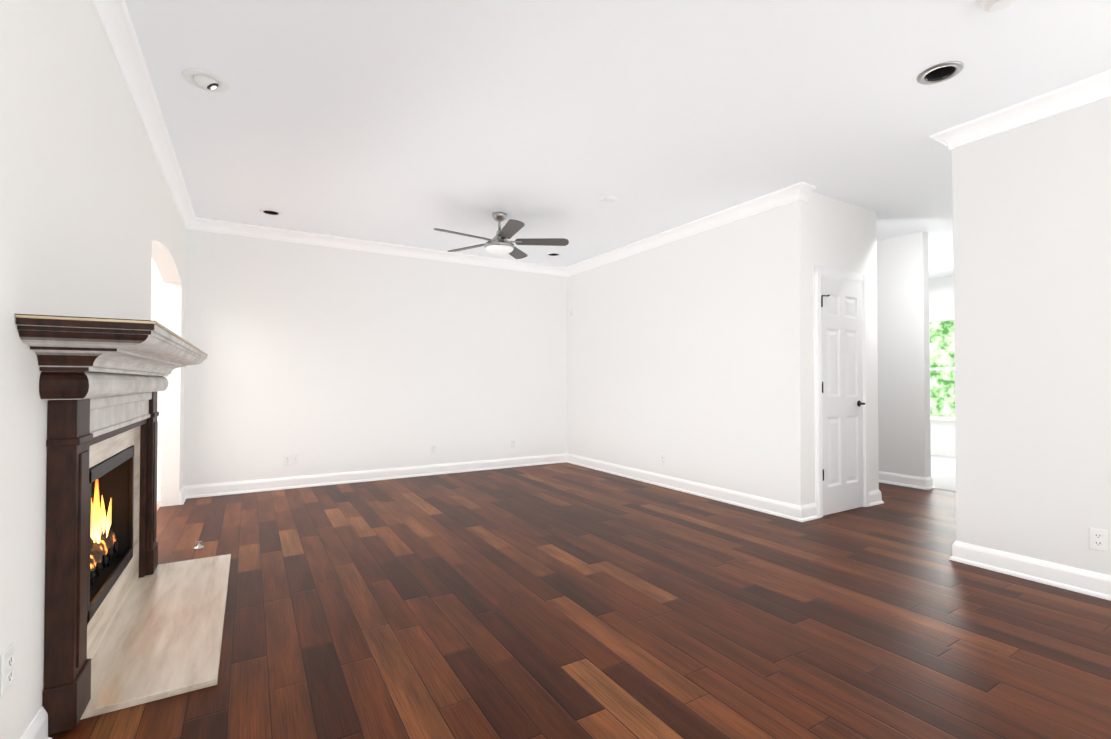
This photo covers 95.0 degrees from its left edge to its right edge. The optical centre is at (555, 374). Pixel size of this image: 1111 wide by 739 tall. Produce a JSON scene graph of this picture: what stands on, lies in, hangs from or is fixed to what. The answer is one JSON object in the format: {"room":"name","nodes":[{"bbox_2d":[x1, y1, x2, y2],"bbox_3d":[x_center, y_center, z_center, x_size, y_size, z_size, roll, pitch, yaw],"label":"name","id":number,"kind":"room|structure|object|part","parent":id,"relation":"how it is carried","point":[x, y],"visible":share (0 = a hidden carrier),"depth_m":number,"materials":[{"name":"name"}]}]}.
{"room":"living room","nodes":[
{"label":"living room","id":0,"kind":"room"},
{"bbox_2d":[0,0,185,738],"bbox_3d":[-1.398,-0.217,1.126,0.140,2.740,8.900,0,-1,-31],"label":"wall","id":1,"kind":"structure","parent":0,"point":[91,223],"depth_m":1.65,"materials":[{"name":"white paint"}]},
{"bbox_2d":[1,643,13,697],"bbox_3d":[-1.456,0.786,1.357,0.010,0.114,0.070,0,-1,-31],"label":"electrical outlet","id":2,"kind":"object","parent":1,"relation":"attached to","point":[7,668],"visible":1,"depth_m":1.34,"materials":[{"name":"white plastic"}]},
{"bbox_2d":[21,707,51,738],"bbox_3d":[-0.314,1.068,-0.535,0.030,0.122,4.968,0,-1,-31],"label":"baseboard","id":3,"kind":"structure","parent":1,"relation":"attached to","point":[38,728],"depth_m":1.54,"materials":[{"name":"white wood"}]},
{"bbox_2d":[90,0,197,229],"bbox_3d":[-1.300,-1.534,1.204,0.088,0.104,8.900,0,-1,-31],"label":"crown molding","id":4,"kind":"structure","parent":1,"relation":"attached to","point":[116,24],"depth_m":2.73,"materials":[{"name":"white wood"}]},
{"bbox_2d":[151,229,566,487],"bbox_3d":[-2.874,-0.154,5.511,7.000,2.740,0.140,0,-1,-31],"label":"wall","id":5,"kind":"structure","parent":0,"point":[323,360],"depth_m":5.80,"materials":[{"name":"white paint"}]},
{"bbox_2d":[157,488,159,500],"bbox_3d":[-4.785,1.137,4.246,2.440,0.122,0.030,0,-1,-31],"label":"baseboard","id":6,"kind":"structure","parent":5,"relation":"attached to","point":[158,489],"depth_m":4.85,"materials":[{"name":"white wood"}]},
{"bbox_2d":[283,455,290,465],"bbox_3d":[-2.856,0.915,5.418,0.070,0.114,0.010,0,-1,-31],"label":"electrical outlet","id":7,"kind":"object","parent":5,"relation":"attached to","point":[286,460],"visible":1,"depth_m":5.42,"materials":[{"name":"white plastic"}]},
{"bbox_2d":[292,453,298,463],"bbox_3d":[-2.786,0.906,5.459,0.070,0.114,0.012,0,-1,-31],"label":"outlet","id":8,"kind":"object","parent":5,"relation":"attached to","point":[295,458],"visible":1,"depth_m":5.46,"materials":[{"name":"white plastic"}]},
{"bbox_2d":[181,453,564,500],"bbox_3d":[-1.724,1.164,6.083,4.420,0.122,0.030,0,-1,-31],"label":"baseboard","id":9,"kind":"structure","parent":5,"relation":"attached to","point":[249,486],"depth_m":5.76,"materials":[{"name":"white wood"}]},
{"bbox_2d":[194,218,567,276],"bbox_3d":[-1.671,-1.463,6.119,4.330,0.104,0.088,0,-1,-31],"label":"crown molding","id":10,"kind":"structure","parent":5,"relation":"attached to","point":[209,225],"depth_m":5.82,"materials":[{"name":"white wood"}]},
{"bbox_2d":[431,444,435,453],"bbox_3d":[-1.493,0.917,6.236,0.070,0.114,0.010,0,-1,-31],"label":"electrical outlet","id":11,"kind":"object","parent":5,"relation":"attached to","point":[433,449],"visible":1,"depth_m":6.23,"materials":[{"name":"white plastic"}]},
{"bbox_2d":[511,439,515,447],"bbox_3d":[-0.557,0.925,6.797,0.070,0.114,0.010,0,-1,-31],"label":"electrical outlet","id":12,"kind":"object","parent":5,"relation":"attached to","point":[513,443],"visible":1,"depth_m":6.79,"materials":[{"name":"white plastic"}]},
{"bbox_2d":[48,462,1110,738],"bbox_3d":[1.342,1.232,3.157,6.950,0.100,9.600,0,-1,-31],"label":"floor","id":13,"kind":"structure","parent":0,"point":[564,600],"depth_m":2.40,"materials":[{"name":"brown wood"}]},
{"bbox_2d":[15,314,230,734],"bbox_3d":[-2.045,0.509,2.325,0.915,1.322,2.220,0,-1,-31],"label":"fireplace","id":14,"kind":"object","parent":13,"relation":"on","point":[129,621],"visible":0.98,"depth_m":1.97,"materials":[{"name":"stone"}]},
{"bbox_2d":[194,541,203,548],"bbox_3d":[-2.442,1.165,3.489,0.060,0.044,0.060,0,-1,-31],"label":"gas valve","id":15,"kind":"object","parent":13,"relation":"on","point":[198,546],"visible":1,"depth_m":3.48,"materials":[{"name":"silver metal"}]},
{"bbox_2d":[125,0,1110,278],"bbox_3d":[1.501,-1.666,3.294,12.200,0.220,9.600,0,-1,-31],"label":"ceiling","id":16,"kind":"structure","parent":0,"point":[409,122],"depth_m":2.95,"materials":[{"name":"white paint"}]},
{"bbox_2d":[182,69,228,91],"bbox_3d":[-1.859,-1.586,2.712,0.206,0.121,0.206,0,-1,-31],"label":"recessed light","id":17,"kind":"object","parent":16,"relation":"in","point":[205,80],"visible":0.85,"depth_m":2.69,"materials":[{"name":"white plastic"}]},
{"bbox_2d":[259,209,282,215],"bbox_3d":[-2.689,-1.581,4.815,0.194,0.115,0.194,0,-1,-31],"label":"recessed light","id":18,"kind":"object","parent":16,"relation":"in","point":[271,212],"visible":0.54,"depth_m":4.84,"materials":[{"name":"white plastic"}]},
{"bbox_2d":[434,212,568,258],"bbox_3d":[-0.555,-1.345,4.842,1.252,0.376,1.265,0,-1,-31],"label":"ceiling fan","id":19,"kind":"object","parent":16,"relation":"hanging from","point":[499,243],"visible":1,"depth_m":4.83,"materials":[{"name":"grey wood"}]},
{"bbox_2d":[546,252,560,256],"bbox_3d":[-0.025,-1.558,6.401,0.194,0.115,0.194,0,-1,-31],"label":"recessed light","id":20,"kind":"object","parent":16,"relation":"in","point":[553,254],"visible":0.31,"depth_m":6.42,"materials":[{"name":"white plastic"}]},
{"bbox_2d":[600,194,616,202],"bbox_3d":[0.459,-1.522,4.417,0.120,0.034,0.084,0,-1,-31],"label":"detector","id":21,"kind":"object","parent":16,"relation":"attached to","point":[607,198],"visible":1,"depth_m":4.39,"materials":[{"name":"white plastic"}]},
{"bbox_2d":[917,61,963,84],"bbox_3d":[1.995,-1.613,2.645,0.194,0.115,0.194,0,-1,-31],"label":"recessed light","id":22,"kind":"object","parent":16,"relation":"in","point":[935,74],"visible":0.65,"depth_m":2.67,"materials":[{"name":"silver metal"}]},
{"bbox_2d":[980,0,1015,11],"bbox_3d":[1.847,-1.552,2.112,0.132,0.042,0.132,0,-1,-31],"label":"smoke detector","id":23,"kind":"object","parent":16,"relation":"attached to","point":[991,5],"visible":0.98,"depth_m":2.12,"materials":[{"name":"white plastic"}]},
{"bbox_2d":[567,97,1110,575],"bbox_3d":[2.931,-0.178,3.804,1.200,2.740,9.040,0,-1,-31],"label":"wall","id":24,"kind":"structure","parent":0,"point":[1032,267],"depth_m":3.26,"materials":[{"name":"white paint"}]},
{"bbox_2d":[661,454,664,464],"bbox_3d":[1.169,0.927,5.548,0.010,0.114,0.070,0,-1,-31],"label":"electrical outlet","id":25,"kind":"object","parent":24,"relation":"attached to","point":[662,459],"visible":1,"depth_m":5.54,"materials":[{"name":"white plastic"}]},
{"bbox_2d":[565,453,808,521],"bbox_3d":[1.092,1.158,5.656,0.030,0.122,3.560,0,-1,-31],"label":"baseboard","id":26,"kind":"structure","parent":24,"relation":"attached to","point":[774,507],"depth_m":5.03,"materials":[{"name":"white wood"}]},
{"bbox_2d":[566,182,813,275],"bbox_3d":[1.106,-1.470,5.633,0.108,0.104,3.558,0,-1,-31],"label":"crown molding","id":27,"kind":"structure","parent":24,"relation":"attached to","point":[801,191],"depth_m":5.01,"materials":[{"name":"white wood"}]},
{"bbox_2d":[814,265,868,517],"bbox_3d":[2.523,0.143,4.471,0.794,2.117,0.028,0,-1,-31],"label":"door frame","id":28,"kind":"structure","parent":24,"relation":"attached to","point":[821,271],"depth_m":4.29,"materials":[{"name":"white wood"}]},
{"bbox_2d":[821,277,864,514],"bbox_3d":[2.528,0.180,4.450,0.632,2.018,0.067,0,-1,-31],"label":"door","id":29,"kind":"structure","parent":24,"relation":"in","point":[842,396],"depth_m":4.46,"materials":[{"name":"white wood"}]},
{"bbox_3d":[2.516,0.111,4.436,0.597,1.572,0.054,0,-1,-31],"label":"door hardware","id":30,"kind":"part","parent":29,"relation":"part of","materials":[{"name":"white wood"}]},
{"bbox_2d":[869,490,883,504],"bbox_3d":[2.797,1.151,5.204,0.030,0.122,1.030,0,-1,-31],"label":"baseboard","id":31,"kind":"structure","parent":24,"relation":"attached to","point":[875,497],"depth_m":4.72,"materials":[{"name":"white wood"}]},
{"bbox_2d":[930,70,1110,150],"bbox_3d":[3.597,-1.530,1.481,0.108,0.104,4.338,0,-1,-31],"label":"crown molding","id":32,"kind":"structure","parent":24,"relation":"attached to","point":[1095,88],"depth_m":2.92,"materials":[{"name":"white wood"}]},
{"bbox_2d":[949,540,1110,600],"bbox_3d":[3.637,1.096,1.433,0.050,0.122,4.280,0,-1,-31],"label":"baseboard","id":33,"kind":"structure","parent":24,"relation":"attached to","point":[1091,583],"depth_m":2.91,"materials":[{"name":"white wood"}]},
{"bbox_2d":[1089,527,1107,551],"bbox_3d":[2.878,0.876,2.700,0.010,0.114,0.070,0,-1,-31],"label":"electrical outlet","id":34,"kind":"object","parent":24,"relation":"attached to","point":[1098,539],"visible":1,"depth_m":2.70,"materials":[{"name":"white plastic"}]},
{"bbox_2d":[877,231,930,477],"bbox_3d":[2.884,-0.129,7.245,0.120,2.740,4.210,0,-1,-31],"label":"wall","id":35,"kind":"structure","parent":0,"point":[904,439],"depth_m":5.58,"materials":[{"name":"white paint"}]},
{"bbox_2d":[879,471,932,489],"bbox_3d":[2.840,1.180,7.182,0.060,0.122,4.240,0,-1,-31],"label":"baseboard","id":36,"kind":"structure","parent":35,"relation":"attached to","point":[926,483],"depth_m":5.53,"materials":[{"name":"white wood"}]},
{"bbox_2d":[929,275,955,456],"bbox_3d":[6.794,-0.140,6.442,0.140,2.740,9.570,0,-1,-31],"label":"wall","id":37,"kind":"structure","parent":0,"point":[941,302],"depth_m":7.78,"materials":[{"name":"white paint"}]},
{"bbox_2d":[929,314,954,420],"bbox_3d":[6.109,-0.089,7.564,0.220,2.070,1.620,0,-1,-31],"label":"room window","id":38,"kind":"structure","parent":37,"relation":"in","point":[942,374],"depth_m":7.90,"materials":[{"name":"white"}]},
{"bbox_2d":[931,455,955,491],"bbox_3d":[5.527,1.267,5.667,2.810,0.104,9.600,0,-1,-31],"label":"floor","id":39,"kind":"structure","parent":0,"point":[943,472],"depth_m":6.36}
]}

